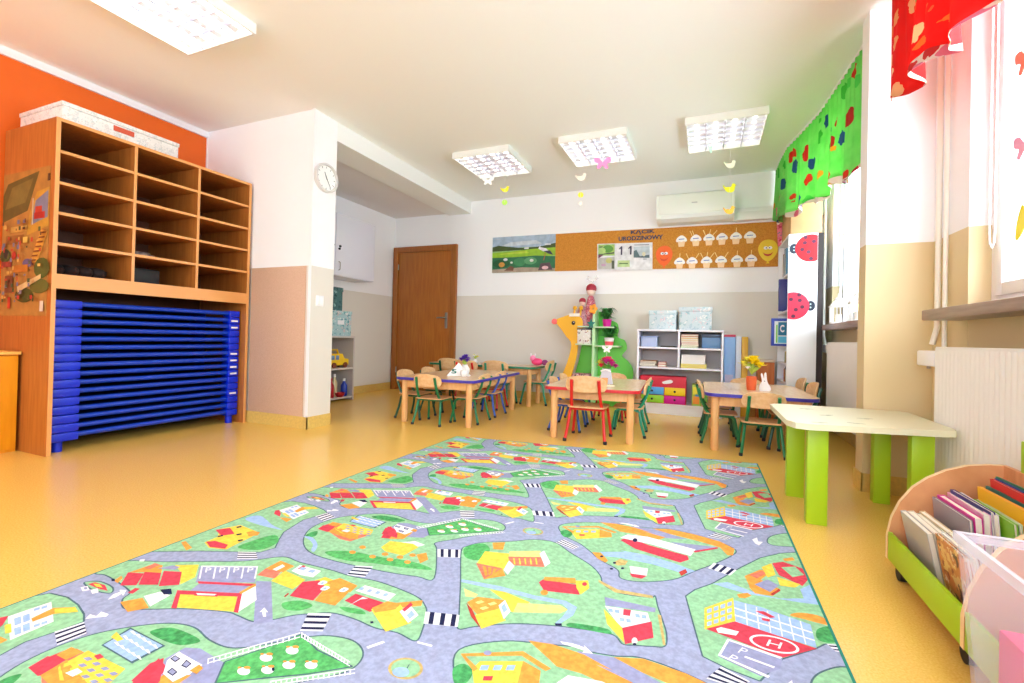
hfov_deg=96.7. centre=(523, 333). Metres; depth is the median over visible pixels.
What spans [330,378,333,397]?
bottle
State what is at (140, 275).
case
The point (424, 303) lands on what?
door
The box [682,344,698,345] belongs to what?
book
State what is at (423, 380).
chair
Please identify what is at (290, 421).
baseboard
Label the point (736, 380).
chair
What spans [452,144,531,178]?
ceiling light
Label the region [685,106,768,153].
ceiling light
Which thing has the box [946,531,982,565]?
book
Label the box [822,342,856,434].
radiator
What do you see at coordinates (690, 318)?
floral box
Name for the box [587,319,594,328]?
star
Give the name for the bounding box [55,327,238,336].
cot
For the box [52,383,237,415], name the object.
cot
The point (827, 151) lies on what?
valance
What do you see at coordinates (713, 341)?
case
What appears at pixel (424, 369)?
chair
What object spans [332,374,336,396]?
bottle
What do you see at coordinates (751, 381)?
bouquet
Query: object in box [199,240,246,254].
shelf
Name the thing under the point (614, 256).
sheet
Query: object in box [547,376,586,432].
chair
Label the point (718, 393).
table
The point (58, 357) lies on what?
cot
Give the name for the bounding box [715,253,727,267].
cupcake
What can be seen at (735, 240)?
cup
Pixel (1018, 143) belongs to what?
butterfly
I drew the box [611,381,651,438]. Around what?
chair
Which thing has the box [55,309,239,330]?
cot
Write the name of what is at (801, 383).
chair
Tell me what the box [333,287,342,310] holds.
floral box
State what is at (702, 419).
chair
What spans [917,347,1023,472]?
radiator
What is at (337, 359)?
toy car
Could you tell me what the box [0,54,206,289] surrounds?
wall
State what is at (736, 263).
cup
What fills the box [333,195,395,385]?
wall
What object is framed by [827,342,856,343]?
grille
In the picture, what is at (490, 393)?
chair
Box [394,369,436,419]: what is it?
chair
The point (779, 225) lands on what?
paper roll
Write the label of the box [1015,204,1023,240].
paper leaf
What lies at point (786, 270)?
book
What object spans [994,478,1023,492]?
book
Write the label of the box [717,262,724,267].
cup
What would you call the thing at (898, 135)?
wall pillar
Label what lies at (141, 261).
shelf
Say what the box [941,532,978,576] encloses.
book
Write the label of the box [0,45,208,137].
trim
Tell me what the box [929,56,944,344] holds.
pipe
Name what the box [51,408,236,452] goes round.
cot
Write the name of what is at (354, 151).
beam
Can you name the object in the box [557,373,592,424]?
chair
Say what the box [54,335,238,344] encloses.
cot
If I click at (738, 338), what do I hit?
board
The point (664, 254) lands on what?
balloon
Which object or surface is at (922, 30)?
valance
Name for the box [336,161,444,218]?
ceiling
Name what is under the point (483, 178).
mobile
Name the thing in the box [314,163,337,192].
wall clock
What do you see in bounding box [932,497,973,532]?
book
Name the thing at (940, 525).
book
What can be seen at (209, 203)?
shelf
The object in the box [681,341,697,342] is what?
book
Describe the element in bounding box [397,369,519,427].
table
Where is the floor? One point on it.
(105, 500)
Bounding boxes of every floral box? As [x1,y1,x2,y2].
[332,310,351,335]
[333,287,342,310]
[649,310,677,329]
[679,307,712,329]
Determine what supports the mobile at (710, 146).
hanging from the ceiling light at (744, 127)
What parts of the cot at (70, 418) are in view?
corner leg, rail, corner leg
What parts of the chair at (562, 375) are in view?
backrest, frame, frame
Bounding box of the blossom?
[589,304,597,313]
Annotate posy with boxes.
[459,354,470,372]
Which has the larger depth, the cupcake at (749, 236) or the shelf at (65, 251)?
the cupcake at (749, 236)
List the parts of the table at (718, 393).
leg, leg, leg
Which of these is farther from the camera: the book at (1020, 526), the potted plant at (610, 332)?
the potted plant at (610, 332)
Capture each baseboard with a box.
[245,410,330,429]
[354,382,389,393]
[454,389,775,416]
[833,431,906,496]
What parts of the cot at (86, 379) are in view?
corner leg, rail, rail, corner leg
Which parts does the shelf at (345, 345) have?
shelf, shelf, shelf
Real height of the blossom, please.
0.115 m
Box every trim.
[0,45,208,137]
[206,138,207,167]
[304,108,315,416]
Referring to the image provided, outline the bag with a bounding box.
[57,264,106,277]
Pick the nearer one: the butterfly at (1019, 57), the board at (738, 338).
the butterfly at (1019, 57)
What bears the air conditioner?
attached to the wall at (507, 318)
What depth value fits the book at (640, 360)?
5.07 m
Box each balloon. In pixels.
[656,246,672,267]
[758,239,777,262]
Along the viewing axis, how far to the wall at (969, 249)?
2.10 m
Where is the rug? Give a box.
[0,436,855,682]
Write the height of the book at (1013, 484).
0.322 m
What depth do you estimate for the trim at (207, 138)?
4.26 m
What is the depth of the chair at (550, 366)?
5.42 m
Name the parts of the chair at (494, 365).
backrest, frame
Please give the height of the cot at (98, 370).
0.118 m
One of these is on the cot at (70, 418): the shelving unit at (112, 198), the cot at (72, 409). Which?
the cot at (72, 409)
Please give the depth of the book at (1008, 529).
1.27 m
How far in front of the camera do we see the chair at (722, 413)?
3.60 m
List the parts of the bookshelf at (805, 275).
panel, shelf, panel, panel, dark panel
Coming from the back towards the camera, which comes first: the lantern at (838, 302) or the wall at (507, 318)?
the wall at (507, 318)
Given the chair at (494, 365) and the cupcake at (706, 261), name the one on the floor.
the chair at (494, 365)
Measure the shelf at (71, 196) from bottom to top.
0.018 m
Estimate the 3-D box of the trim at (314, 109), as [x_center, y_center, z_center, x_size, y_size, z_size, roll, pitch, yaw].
[-1.759,-0.587,3.755,0.024,2.550,0.010,1,-1,22]
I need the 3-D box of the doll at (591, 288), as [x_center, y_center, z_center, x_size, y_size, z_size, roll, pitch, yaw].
[0.815,-0.346,5.479,0.156,0.514,0.156,1,-1,22]
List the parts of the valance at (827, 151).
curtain rail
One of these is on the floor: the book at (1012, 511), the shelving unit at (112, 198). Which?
the shelving unit at (112, 198)
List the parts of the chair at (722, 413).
backrest, post, frame, frame, seat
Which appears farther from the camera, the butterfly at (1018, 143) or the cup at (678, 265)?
the cup at (678, 265)
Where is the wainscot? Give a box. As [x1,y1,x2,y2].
[248,266,306,416]
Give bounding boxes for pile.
[135,251,154,256]
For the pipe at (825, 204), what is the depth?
4.43 m
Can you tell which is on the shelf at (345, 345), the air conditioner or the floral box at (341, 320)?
the floral box at (341, 320)
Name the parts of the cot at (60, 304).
corner leg, rail, rail, corner leg, corner leg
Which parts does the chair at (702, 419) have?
frame, frame, seat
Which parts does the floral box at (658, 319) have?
lid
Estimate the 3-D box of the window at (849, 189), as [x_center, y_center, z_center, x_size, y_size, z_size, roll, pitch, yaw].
[2.664,-0.822,3.616,0.295,1.576,1.530,1,-1,22]
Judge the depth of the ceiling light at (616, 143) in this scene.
4.29 m
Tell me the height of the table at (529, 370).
0.460 m
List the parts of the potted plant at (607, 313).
pot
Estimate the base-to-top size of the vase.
0.101 m
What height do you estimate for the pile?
0.040 m
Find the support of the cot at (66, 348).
on the cot at (58, 357)
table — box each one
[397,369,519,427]
[429,361,544,406]
[545,377,646,444]
[703,381,819,459]
[770,404,956,525]
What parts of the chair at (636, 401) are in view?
frame, frame, seat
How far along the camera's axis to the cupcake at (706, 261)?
5.11 m
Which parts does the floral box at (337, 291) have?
lid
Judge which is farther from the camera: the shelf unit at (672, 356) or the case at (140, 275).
the shelf unit at (672, 356)
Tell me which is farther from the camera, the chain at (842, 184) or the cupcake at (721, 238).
the cupcake at (721, 238)
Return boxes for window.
[822,171,857,330]
[922,0,1023,320]
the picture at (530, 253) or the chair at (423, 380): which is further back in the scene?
the picture at (530, 253)
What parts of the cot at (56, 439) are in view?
corner leg, rail, corner leg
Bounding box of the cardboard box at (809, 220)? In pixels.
[782,201,822,241]
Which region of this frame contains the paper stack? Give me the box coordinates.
[681,354,705,363]
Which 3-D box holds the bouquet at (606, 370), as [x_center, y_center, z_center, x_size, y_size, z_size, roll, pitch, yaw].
[0.729,0.269,3.935,0.219,0.328,0.212,1,-1,22]
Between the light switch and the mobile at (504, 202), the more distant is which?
the mobile at (504, 202)
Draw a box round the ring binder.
[778,279,787,310]
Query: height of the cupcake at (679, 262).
0.180 m
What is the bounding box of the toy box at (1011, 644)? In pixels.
[999,630,1023,682]
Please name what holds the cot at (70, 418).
on the cot at (68, 427)
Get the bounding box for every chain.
[840,184,843,295]
[988,4,999,247]
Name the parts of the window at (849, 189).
sill, sash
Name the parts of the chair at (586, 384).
frame, post, backrest, seat, post, frame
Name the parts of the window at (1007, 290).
sill, sash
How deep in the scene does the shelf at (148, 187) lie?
3.54 m
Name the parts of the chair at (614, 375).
backrest, frame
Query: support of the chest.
on the floor
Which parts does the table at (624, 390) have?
leg, leg, leg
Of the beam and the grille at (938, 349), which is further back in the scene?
the beam
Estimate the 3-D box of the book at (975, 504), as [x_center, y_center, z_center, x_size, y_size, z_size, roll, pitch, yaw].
[1.384,0.639,1.395,0.031,0.255,0.215,1,-1,20]
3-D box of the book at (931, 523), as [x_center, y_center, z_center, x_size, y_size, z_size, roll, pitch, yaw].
[1.294,0.681,1.422,0.044,0.168,0.200,1,-1,22]
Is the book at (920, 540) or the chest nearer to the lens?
the book at (920, 540)
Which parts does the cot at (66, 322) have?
corner leg, rail, rail, corner leg, corner leg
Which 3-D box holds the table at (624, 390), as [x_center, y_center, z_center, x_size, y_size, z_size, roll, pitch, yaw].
[0.675,0.640,4.019,0.750,0.415,1.060,1,0,18]
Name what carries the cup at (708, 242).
on the cupcake at (708, 238)
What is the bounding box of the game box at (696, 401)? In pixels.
[692,383,707,405]
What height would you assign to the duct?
0.137 m
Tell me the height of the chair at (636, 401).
0.457 m
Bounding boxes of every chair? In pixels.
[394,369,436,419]
[411,374,455,426]
[420,367,456,412]
[438,358,456,395]
[449,373,492,424]
[454,360,490,404]
[472,371,507,417]
[473,368,508,410]
[480,360,517,406]
[519,360,556,405]
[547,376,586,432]
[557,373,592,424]
[563,376,612,444]
[592,373,626,422]
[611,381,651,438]
[616,377,652,428]
[695,380,734,436]
[697,383,740,446]
[728,378,764,426]
[736,392,786,460]
[756,378,808,437]
[762,382,822,449]
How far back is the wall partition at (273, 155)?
3.90 m
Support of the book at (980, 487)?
in the bin at (991, 605)
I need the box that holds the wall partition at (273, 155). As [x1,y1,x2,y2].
[207,109,337,416]
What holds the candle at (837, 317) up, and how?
on the lantern at (838, 302)
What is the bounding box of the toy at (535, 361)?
[530,353,547,365]
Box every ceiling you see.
[0,0,891,201]
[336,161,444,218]
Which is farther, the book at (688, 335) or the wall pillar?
the book at (688, 335)
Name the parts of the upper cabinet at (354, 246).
door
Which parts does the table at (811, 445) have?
leg, leg, leg, leg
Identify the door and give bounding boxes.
[390,244,457,393]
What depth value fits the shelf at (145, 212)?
3.53 m
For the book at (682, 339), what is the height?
0.025 m
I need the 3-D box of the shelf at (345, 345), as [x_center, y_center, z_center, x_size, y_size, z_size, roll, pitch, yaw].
[-2.383,0.403,5.133,0.352,0.765,0.952,1,-1,22]
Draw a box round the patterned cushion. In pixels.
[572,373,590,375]
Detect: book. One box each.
[639,363,657,364]
[640,360,658,361]
[681,334,698,336]
[681,338,697,340]
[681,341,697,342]
[681,346,698,347]
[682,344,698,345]
[771,318,786,345]
[785,248,787,274]
[900,510,944,585]
[908,511,943,578]
[917,513,943,532]
[919,511,952,532]
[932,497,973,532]
[935,533,972,604]
[937,495,985,550]
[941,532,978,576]
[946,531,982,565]
[947,492,992,554]
[950,489,994,552]
[960,492,1000,549]
[974,499,1018,538]
[977,486,1023,533]
[977,499,1022,535]
[980,487,1023,509]
[985,486,1023,507]
[990,479,1023,503]
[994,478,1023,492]
[996,476,1023,489]
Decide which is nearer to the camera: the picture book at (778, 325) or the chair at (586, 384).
the chair at (586, 384)
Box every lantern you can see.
[828,293,847,323]
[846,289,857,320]
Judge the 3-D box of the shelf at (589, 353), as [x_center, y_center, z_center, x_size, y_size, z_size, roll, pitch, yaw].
[0.817,0.279,5.434,0.953,1.215,0.238,1,-1,22]
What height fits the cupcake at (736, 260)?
0.180 m
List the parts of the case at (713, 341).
lid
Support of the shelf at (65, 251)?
attached to the shelving unit at (112, 198)
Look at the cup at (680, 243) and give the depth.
5.21 m
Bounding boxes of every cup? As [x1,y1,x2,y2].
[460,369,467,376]
[676,263,682,268]
[678,241,684,246]
[688,263,695,268]
[692,241,698,245]
[703,262,709,267]
[705,240,712,244]
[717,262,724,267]
[718,239,725,244]
[732,238,739,243]
[733,261,740,266]
[746,238,753,242]
[747,261,754,266]
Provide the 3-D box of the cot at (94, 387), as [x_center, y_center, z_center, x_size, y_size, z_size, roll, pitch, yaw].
[-2.965,0.415,3.506,0.535,0.118,1.220,1,-1,22]
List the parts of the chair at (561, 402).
backrest, frame, seat, frame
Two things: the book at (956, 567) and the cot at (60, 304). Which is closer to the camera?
the book at (956, 567)
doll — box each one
[577,298,586,325]
[586,284,596,325]
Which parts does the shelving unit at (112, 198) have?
panel, panel, bay rail, panel, panel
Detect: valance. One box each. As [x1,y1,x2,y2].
[772,44,862,222]
[890,0,1002,100]
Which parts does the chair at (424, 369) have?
backrest, frame, frame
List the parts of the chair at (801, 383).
frame, frame, backrest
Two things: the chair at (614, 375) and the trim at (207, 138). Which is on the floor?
the chair at (614, 375)
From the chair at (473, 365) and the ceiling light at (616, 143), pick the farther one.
the chair at (473, 365)
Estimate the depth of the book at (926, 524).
1.41 m
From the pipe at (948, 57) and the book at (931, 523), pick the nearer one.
the book at (931, 523)
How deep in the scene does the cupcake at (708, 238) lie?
5.10 m
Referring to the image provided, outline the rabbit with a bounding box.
[759,372,770,390]
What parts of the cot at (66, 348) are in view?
corner leg, rail, rail, corner leg, corner leg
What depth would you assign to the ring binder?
4.39 m
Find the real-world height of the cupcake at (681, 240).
0.130 m
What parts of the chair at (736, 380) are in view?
backrest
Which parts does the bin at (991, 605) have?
divider panel, divider panel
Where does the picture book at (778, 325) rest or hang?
on the bookshelf at (805, 275)
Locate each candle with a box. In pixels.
[835,314,841,321]
[854,311,857,319]
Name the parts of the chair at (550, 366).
frame, seat, post, backrest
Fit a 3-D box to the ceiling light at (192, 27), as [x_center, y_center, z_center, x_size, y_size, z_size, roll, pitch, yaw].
[-2.014,-1.847,2.575,0.620,0.062,0.620,1,-1,22]
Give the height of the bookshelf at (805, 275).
1.805 m
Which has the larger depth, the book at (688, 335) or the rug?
the book at (688, 335)
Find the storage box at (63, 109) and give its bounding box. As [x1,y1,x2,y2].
[19,100,178,157]
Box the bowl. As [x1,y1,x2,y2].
[335,392,344,396]
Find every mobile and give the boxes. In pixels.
[482,162,493,184]
[500,161,509,204]
[576,153,586,204]
[594,157,610,168]
[708,138,712,152]
[723,139,735,213]
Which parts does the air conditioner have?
panel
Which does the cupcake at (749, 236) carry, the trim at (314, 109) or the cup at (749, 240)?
the cup at (749, 240)
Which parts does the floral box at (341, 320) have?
label plate, lid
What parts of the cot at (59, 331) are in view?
corner leg, rail, corner leg, corner leg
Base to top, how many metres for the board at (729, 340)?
0.880 m
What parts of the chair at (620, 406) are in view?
frame, seat, frame, post, backrest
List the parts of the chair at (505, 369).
seat, frame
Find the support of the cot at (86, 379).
on the cot at (94, 387)
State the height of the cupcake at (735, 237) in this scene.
0.180 m
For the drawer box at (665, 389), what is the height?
0.295 m
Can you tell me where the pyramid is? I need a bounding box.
[447,363,470,375]
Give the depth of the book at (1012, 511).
1.32 m
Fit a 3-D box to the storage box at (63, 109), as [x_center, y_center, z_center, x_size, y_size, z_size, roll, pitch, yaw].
[-3.004,-1.400,3.265,0.525,0.127,0.685,1,-1,22]
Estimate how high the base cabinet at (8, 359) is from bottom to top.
0.634 m
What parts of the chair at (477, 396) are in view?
frame, seat, frame, post, backrest, post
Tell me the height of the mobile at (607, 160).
0.232 m
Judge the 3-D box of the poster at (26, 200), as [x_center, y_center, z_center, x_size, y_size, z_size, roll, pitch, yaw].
[-3.188,-0.579,2.893,0.616,0.930,0.034,1,-1,22]
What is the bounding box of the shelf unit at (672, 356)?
[636,329,723,418]
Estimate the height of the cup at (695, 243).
0.080 m
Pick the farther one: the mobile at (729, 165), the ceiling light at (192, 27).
the mobile at (729, 165)
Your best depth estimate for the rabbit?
3.55 m
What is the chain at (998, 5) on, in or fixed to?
hanging from the window at (1007, 290)
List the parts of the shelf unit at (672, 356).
panel, shelf, shelf, shelf, panel, shelf, panel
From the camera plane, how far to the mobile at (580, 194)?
4.23 m
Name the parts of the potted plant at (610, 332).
pot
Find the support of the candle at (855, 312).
on the house decoration at (854, 300)
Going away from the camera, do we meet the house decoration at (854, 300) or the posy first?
the house decoration at (854, 300)
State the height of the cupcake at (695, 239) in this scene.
0.177 m
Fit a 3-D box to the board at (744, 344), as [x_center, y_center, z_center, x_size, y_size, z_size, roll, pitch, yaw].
[2.374,0.465,4.894,0.060,0.860,0.132,1,-1,22]
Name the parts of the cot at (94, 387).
corner leg, rail, corner leg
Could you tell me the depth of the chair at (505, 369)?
5.05 m
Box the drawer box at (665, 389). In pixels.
[640,374,686,404]
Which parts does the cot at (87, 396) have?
corner leg, rail, corner leg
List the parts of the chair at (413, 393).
post, backrest, frame, seat, frame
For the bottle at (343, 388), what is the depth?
5.43 m
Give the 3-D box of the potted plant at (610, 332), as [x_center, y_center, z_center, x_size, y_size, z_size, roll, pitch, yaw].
[1.000,0.019,5.340,0.262,0.241,0.253,1,-1,22]
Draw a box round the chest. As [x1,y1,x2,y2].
[755,359,774,418]
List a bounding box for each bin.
[885,441,1023,682]
[953,530,1023,595]
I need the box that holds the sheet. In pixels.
[597,242,652,269]
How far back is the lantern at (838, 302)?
3.83 m
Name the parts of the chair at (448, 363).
backrest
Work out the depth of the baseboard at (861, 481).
2.48 m
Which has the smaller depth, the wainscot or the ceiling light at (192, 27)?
the ceiling light at (192, 27)
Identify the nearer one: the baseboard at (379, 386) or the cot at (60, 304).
the cot at (60, 304)
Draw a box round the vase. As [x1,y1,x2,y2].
[462,364,469,372]
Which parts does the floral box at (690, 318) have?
lid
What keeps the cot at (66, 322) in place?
on the cot at (59, 331)
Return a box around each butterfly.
[1013,137,1023,159]
[1014,51,1023,75]
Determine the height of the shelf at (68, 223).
0.018 m
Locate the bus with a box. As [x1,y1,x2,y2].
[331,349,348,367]
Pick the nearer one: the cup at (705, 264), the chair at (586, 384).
the chair at (586, 384)
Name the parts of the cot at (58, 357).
corner leg, rail, rail, corner leg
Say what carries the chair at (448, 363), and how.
on the floor
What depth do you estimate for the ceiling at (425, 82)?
3.17 m
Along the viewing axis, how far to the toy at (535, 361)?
5.50 m
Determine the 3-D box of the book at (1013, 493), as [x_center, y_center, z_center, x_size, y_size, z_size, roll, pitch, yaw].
[1.430,0.609,1.317,0.030,0.315,0.220,1,-1,23]
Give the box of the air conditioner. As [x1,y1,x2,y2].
[656,189,734,226]
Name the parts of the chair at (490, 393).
frame, seat, frame, post, backrest, post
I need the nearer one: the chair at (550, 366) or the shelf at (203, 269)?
the shelf at (203, 269)
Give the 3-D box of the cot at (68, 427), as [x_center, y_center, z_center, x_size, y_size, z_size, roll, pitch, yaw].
[-2.970,0.641,3.504,0.535,0.118,1.220,1,-1,22]
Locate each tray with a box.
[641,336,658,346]
[681,364,706,368]
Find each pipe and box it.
[823,199,826,343]
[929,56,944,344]
[941,54,950,346]
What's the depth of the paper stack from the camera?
4.87 m
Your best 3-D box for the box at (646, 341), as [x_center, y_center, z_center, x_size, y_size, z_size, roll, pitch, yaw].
[1.424,0.087,5.113,0.180,0.118,0.180,1,-1,22]
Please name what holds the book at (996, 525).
in the bin at (991, 605)
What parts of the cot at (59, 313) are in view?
corner leg, rail, rail, corner leg, corner leg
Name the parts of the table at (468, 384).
leg, leg, leg, leg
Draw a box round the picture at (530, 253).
[492,234,555,272]
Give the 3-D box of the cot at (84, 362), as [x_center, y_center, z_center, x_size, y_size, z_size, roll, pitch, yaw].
[-2.961,0.246,3.507,0.536,0.118,1.220,1,-1,22]
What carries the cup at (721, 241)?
on the cupcake at (721, 238)
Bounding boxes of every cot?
[51,402,236,433]
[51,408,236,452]
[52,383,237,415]
[52,389,236,415]
[52,395,236,424]
[53,355,237,370]
[53,362,237,379]
[53,369,237,397]
[53,376,237,397]
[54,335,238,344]
[54,342,238,352]
[54,349,238,361]
[55,300,239,317]
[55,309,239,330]
[55,318,238,335]
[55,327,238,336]
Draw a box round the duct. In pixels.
[733,202,824,221]
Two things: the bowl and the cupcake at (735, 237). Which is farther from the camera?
the bowl
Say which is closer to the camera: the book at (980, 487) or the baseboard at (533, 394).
the book at (980, 487)
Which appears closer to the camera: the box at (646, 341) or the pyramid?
the pyramid
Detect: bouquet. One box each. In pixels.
[596,346,618,383]
[740,355,765,389]
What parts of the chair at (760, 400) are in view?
frame, post, seat, backrest, post, frame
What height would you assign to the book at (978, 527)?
0.236 m
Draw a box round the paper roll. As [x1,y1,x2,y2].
[776,208,781,246]
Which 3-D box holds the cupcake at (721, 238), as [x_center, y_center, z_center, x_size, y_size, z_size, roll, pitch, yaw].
[2.206,-1.052,5.051,0.120,0.130,0.005,1,-1,22]
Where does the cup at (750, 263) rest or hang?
on the cupcake at (750, 260)
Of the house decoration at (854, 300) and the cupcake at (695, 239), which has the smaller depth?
the house decoration at (854, 300)
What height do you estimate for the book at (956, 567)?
0.189 m
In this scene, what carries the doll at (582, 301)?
on the shelf at (589, 353)
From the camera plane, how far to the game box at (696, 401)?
4.83 m
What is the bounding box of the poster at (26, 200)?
[0,165,50,315]
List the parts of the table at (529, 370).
leg, leg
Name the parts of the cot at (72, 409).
corner leg, rail, corner leg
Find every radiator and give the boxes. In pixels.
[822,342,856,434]
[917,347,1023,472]
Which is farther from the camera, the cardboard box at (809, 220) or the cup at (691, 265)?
the cup at (691, 265)
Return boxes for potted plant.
[599,307,615,326]
[600,325,617,345]
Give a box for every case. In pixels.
[134,268,159,283]
[702,334,720,348]
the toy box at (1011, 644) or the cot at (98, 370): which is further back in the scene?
the cot at (98, 370)
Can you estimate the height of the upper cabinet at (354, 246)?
0.725 m
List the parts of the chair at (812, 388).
frame, frame, backrest, post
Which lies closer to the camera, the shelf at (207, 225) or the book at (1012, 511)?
the book at (1012, 511)
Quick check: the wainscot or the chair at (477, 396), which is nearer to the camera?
the wainscot
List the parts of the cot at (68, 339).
corner leg, rail, rail, corner leg, corner leg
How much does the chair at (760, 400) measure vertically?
0.457 m
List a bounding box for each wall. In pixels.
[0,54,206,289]
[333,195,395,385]
[395,171,823,392]
[821,0,1023,421]
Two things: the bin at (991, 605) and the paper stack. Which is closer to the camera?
the bin at (991, 605)
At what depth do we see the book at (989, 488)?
1.35 m
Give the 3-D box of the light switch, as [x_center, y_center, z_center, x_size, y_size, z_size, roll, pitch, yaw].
[-1.715,-0.276,3.841,0.013,0.090,0.080,1,-1,22]
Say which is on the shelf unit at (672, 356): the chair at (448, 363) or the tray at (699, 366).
the tray at (699, 366)
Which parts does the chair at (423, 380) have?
post, frame, backrest, seat, post, frame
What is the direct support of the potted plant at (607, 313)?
on the shelf at (589, 353)
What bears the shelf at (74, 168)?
attached to the shelving unit at (112, 198)
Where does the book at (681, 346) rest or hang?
on the shelf unit at (672, 356)
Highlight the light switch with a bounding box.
[316,295,323,306]
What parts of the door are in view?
handle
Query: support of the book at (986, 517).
in the bin at (991, 605)
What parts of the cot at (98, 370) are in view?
corner leg, rail, rail, corner leg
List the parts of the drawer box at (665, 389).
drawer, drawer, drawer, drawer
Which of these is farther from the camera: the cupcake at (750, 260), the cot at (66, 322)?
the cupcake at (750, 260)
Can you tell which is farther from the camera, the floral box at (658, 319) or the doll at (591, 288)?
the doll at (591, 288)
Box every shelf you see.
[57,242,131,259]
[58,212,132,233]
[59,181,132,208]
[60,150,133,182]
[135,227,196,245]
[135,254,195,267]
[136,200,196,222]
[137,173,197,199]
[198,264,246,274]
[199,216,247,233]
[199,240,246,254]
[200,192,248,212]
[330,336,354,400]
[552,306,632,405]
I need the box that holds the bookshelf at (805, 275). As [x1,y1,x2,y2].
[777,233,823,405]
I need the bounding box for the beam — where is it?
[337,123,470,215]
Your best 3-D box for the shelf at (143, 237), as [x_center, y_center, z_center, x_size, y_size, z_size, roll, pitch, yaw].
[-2.928,-0.743,3.500,0.609,0.018,0.412,1,-1,22]
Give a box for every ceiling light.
[88,0,255,55]
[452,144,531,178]
[558,127,636,167]
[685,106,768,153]
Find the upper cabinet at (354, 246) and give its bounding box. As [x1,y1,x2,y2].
[334,212,374,282]
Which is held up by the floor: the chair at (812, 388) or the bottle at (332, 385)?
the chair at (812, 388)
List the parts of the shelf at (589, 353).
shelf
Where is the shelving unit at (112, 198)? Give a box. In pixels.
[0,116,251,456]
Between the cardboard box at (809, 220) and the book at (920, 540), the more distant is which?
the cardboard box at (809, 220)
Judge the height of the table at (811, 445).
0.454 m
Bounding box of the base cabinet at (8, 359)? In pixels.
[0,350,20,452]
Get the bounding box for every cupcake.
[674,257,684,268]
[676,235,686,246]
[686,253,698,268]
[690,231,701,245]
[701,252,713,267]
[703,229,715,244]
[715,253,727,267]
[716,233,727,244]
[730,228,741,243]
[731,251,742,266]
[744,231,755,242]
[745,250,756,266]
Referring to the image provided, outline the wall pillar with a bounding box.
[855,6,936,477]
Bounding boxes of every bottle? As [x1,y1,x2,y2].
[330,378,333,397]
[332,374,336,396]
[340,378,346,395]
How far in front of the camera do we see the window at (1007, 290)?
1.95 m
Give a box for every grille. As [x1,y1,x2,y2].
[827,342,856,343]
[936,347,1023,351]
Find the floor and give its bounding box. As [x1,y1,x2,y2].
[0,389,991,682]
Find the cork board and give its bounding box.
[555,222,777,270]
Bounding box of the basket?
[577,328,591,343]
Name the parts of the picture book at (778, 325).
panel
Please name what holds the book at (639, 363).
on the book
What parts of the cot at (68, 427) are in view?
corner leg, rail, corner leg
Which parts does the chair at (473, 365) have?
backrest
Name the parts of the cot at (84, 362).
corner leg, rail, rail, corner leg, corner leg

